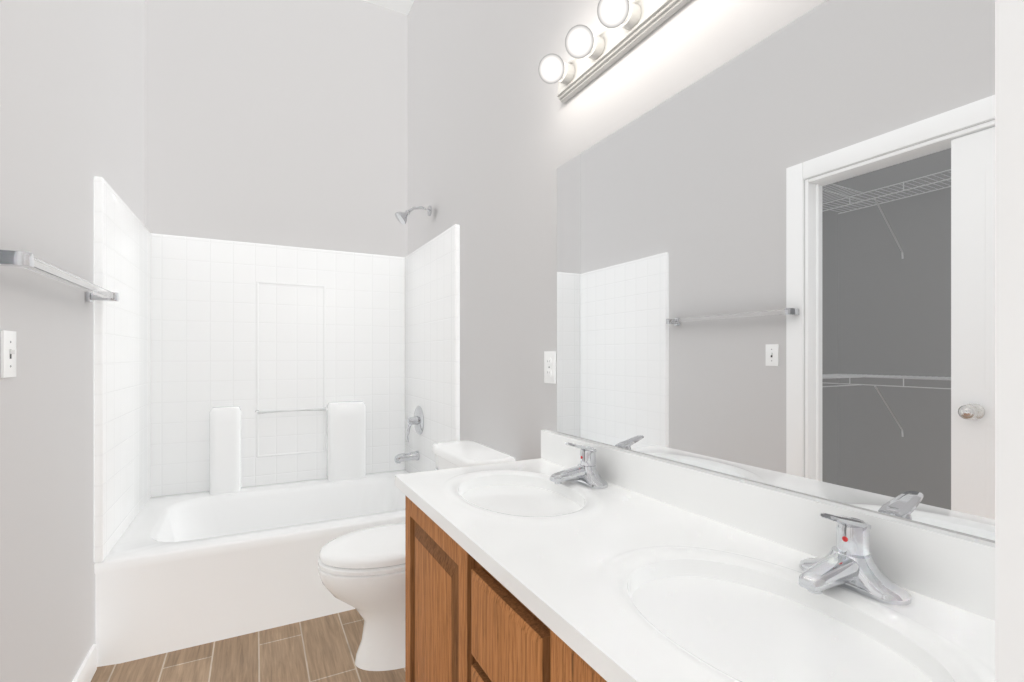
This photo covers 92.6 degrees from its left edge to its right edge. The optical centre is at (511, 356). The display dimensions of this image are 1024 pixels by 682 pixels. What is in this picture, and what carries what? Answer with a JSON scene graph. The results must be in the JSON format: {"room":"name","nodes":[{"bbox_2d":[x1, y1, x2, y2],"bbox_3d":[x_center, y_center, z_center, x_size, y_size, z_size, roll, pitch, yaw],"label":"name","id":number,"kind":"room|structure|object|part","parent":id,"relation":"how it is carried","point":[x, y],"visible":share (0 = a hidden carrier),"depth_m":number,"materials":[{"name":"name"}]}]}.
{"room":"bathroom","nodes":[
{"label":"bathroom","id":0,"kind":"room"},
{"bbox_2d":[0,0,144,681],"bbox_3d":[-0.985,-0.595,0.584,0.120,3.550,4.750,0,0,-28],"label":"wall","id":1,"kind":"structure","parent":0,"point":[72,99],"depth_m":1.49,"materials":[{"name":"grey paint"}]},
{"bbox_2d":[0,330,15,377],"bbox_3d":[-1.232,-0.005,1.205,0.016,0.114,0.070,0,0,-28],"label":"switch plate","id":2,"kind":"object","parent":1,"relation":"attached to","point":[7,353],"visible":1,"depth_m":1.19,"materials":[{"name":"white plastic"}]},
{"bbox_2d":[0,250,118,302],"bbox_3d":[-1.319,-0.220,1.448,0.088,0.048,0.830,0,0,-28],"label":"towel rail","id":3,"kind":"object","parent":1,"relation":"attached to","point":[27,260],"visible":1,"depth_m":1.27,"materials":[{"name":"silver metal"}]},
{"bbox_2d":[72,644,96,681],"bbox_3d":[-1.383,1.130,1.487,0.013,0.100,0.798,0,0,-28],"label":"baseboard","id":4,"kind":"structure","parent":1,"relation":"attached to","point":[87,670],"depth_m":1.73,"materials":[{"name":"white wood"}]},
{"bbox_2d":[91,609,404,681],"bbox_3d":[-0.747,1.205,0.777,2.720,0.050,4.870,0,0,-28],"label":"floor","id":5,"kind":"structure","parent":0,"point":[322,649],"depth_m":1.90,"materials":[{"name":"brown tile"}]},
{"bbox_2d":[94,176,459,666],"bbox_3d":[-1.150,0.150,2.620,1.478,2.060,0.989,0,0,-28],"label":"tub","id":6,"kind":"object","parent":5,"relation":"on","point":[270,421],"visible":0.9,"depth_m":2.77,"materials":[{"name":"white plastic"}]},
{"bbox_2d":[318,440,515,670],"bbox_3d":[-0.400,0.790,1.981,0.718,0.780,0.496,0,0,-28],"label":"toilet","id":7,"kind":"object","parent":5,"relation":"on","point":[362,571],"visible":0.42,"depth_m":1.84,"materials":[{"name":"white ceramic"}]},
{"bbox_3d":[-0.497,0.750,1.930,0.497,0.059,0.376,0,0,-28],"label":"seat","id":8,"kind":"part","parent":7,"relation":"part of","materials":[{"name":"white ceramic"}]},
{"bbox_2d":[405,498,598,681],"bbox_3d":[0.219,0.791,1.021,0.537,0.778,1.398,0,0,-28],"label":"bathroom vanity","id":9,"kind":"object","parent":5,"relation":"on","point":[461,625],"depth_m":1.08,"materials":[{"name":"brown wood"}]},
{"bbox_2d":[395,458,994,681],"bbox_3d":[0.209,0.386,1.026,0.552,0.032,1.418,0,0,-28],"label":"countertop","id":10,"kind":"structure","parent":9,"relation":"on","point":[637,587],"depth_m":0.78,"materials":[{"name":"white stone"}]},
{"bbox_2d":[145,0,407,256],"bbox_3d":[-1.461,-0.595,3.084,1.600,3.550,0.120,0,0,-28],"label":"wall","id":11,"kind":"structure","parent":0,"point":[279,122],"depth_m":3.03,"materials":[{"name":"grey paint"}]},
{"bbox_2d":[363,0,413,14],"bbox_3d":[-0.747,-2.395,0.777,2.720,0.050,4.870,0,0,-28],"label":"ceiling","id":12,"kind":"structure","parent":0,"point":[403,6],"depth_m":3.30,"materials":[{"name":"white paint"}]},
{"bbox_2d":[408,0,994,542],"bbox_3d":[0.404,-0.595,1.381,0.120,3.550,4.870,0,0,-28],"label":"wall","id":13,"kind":"structure","parent":0,"point":[498,132],"depth_m":2.01,"materials":[{"name":"grey paint"}]},
{"bbox_2d":[544,351,555,383],"bbox_3d":[0.135,0.040,1.754,0.009,0.114,0.070,0,0,-28],"label":"electrical outlet plate","id":14,"kind":"object","parent":13,"relation":"attached to","point":[549,366],"visible":1,"depth_m":1.75,"materials":[{"name":"white plastic"}]},
{"bbox_2d":[538,0,689,102],"bbox_3d":[0.331,-0.920,1.239,0.140,0.110,0.914,0,0,-28],"label":"light bar","id":15,"kind":"object","parent":13,"relation":"attached to","point":[627,24],"visible":1,"depth_m":1.40,"materials":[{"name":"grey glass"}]},
{"bbox_2d":[541,430,994,617],"bbox_3d":[0.444,0.320,1.149,0.021,0.103,1.418,0,0,-28],"label":"backsplash","id":16,"kind":"structure","parent":13,"relation":"attached to","point":[957,569],"depth_m":0.90,"materials":[{"name":"white stone"}]},
{"bbox_2d":[557,0,994,540],"bbox_3d":[0.470,-0.196,1.118,0.006,0.918,1.337,0,0,-28],"label":"mirror","id":17,"kind":"object","parent":13,"relation":"attached to","point":[776,259],"visible":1,"depth_m":0.93,"materials":[{"name":"clear glass"}]},
{"bbox_3d":[0.158,-0.595,0.128,1.480,3.550,0.120,0,0,-28],"label":"wall","id":18,"kind":"structure","parent":0,"visible":0},
{"bbox_2d":[995,0,1023,681],"bbox_3d":[-0.072,0.155,0.008,0.799,2.050,0.122,0,0,-28],"label":"trim","id":19,"kind":"structure","parent":18,"relation":"attached to","point":[1009,340],"depth_m":0.23,"materials":[{"name":"white wood"}]}
]}

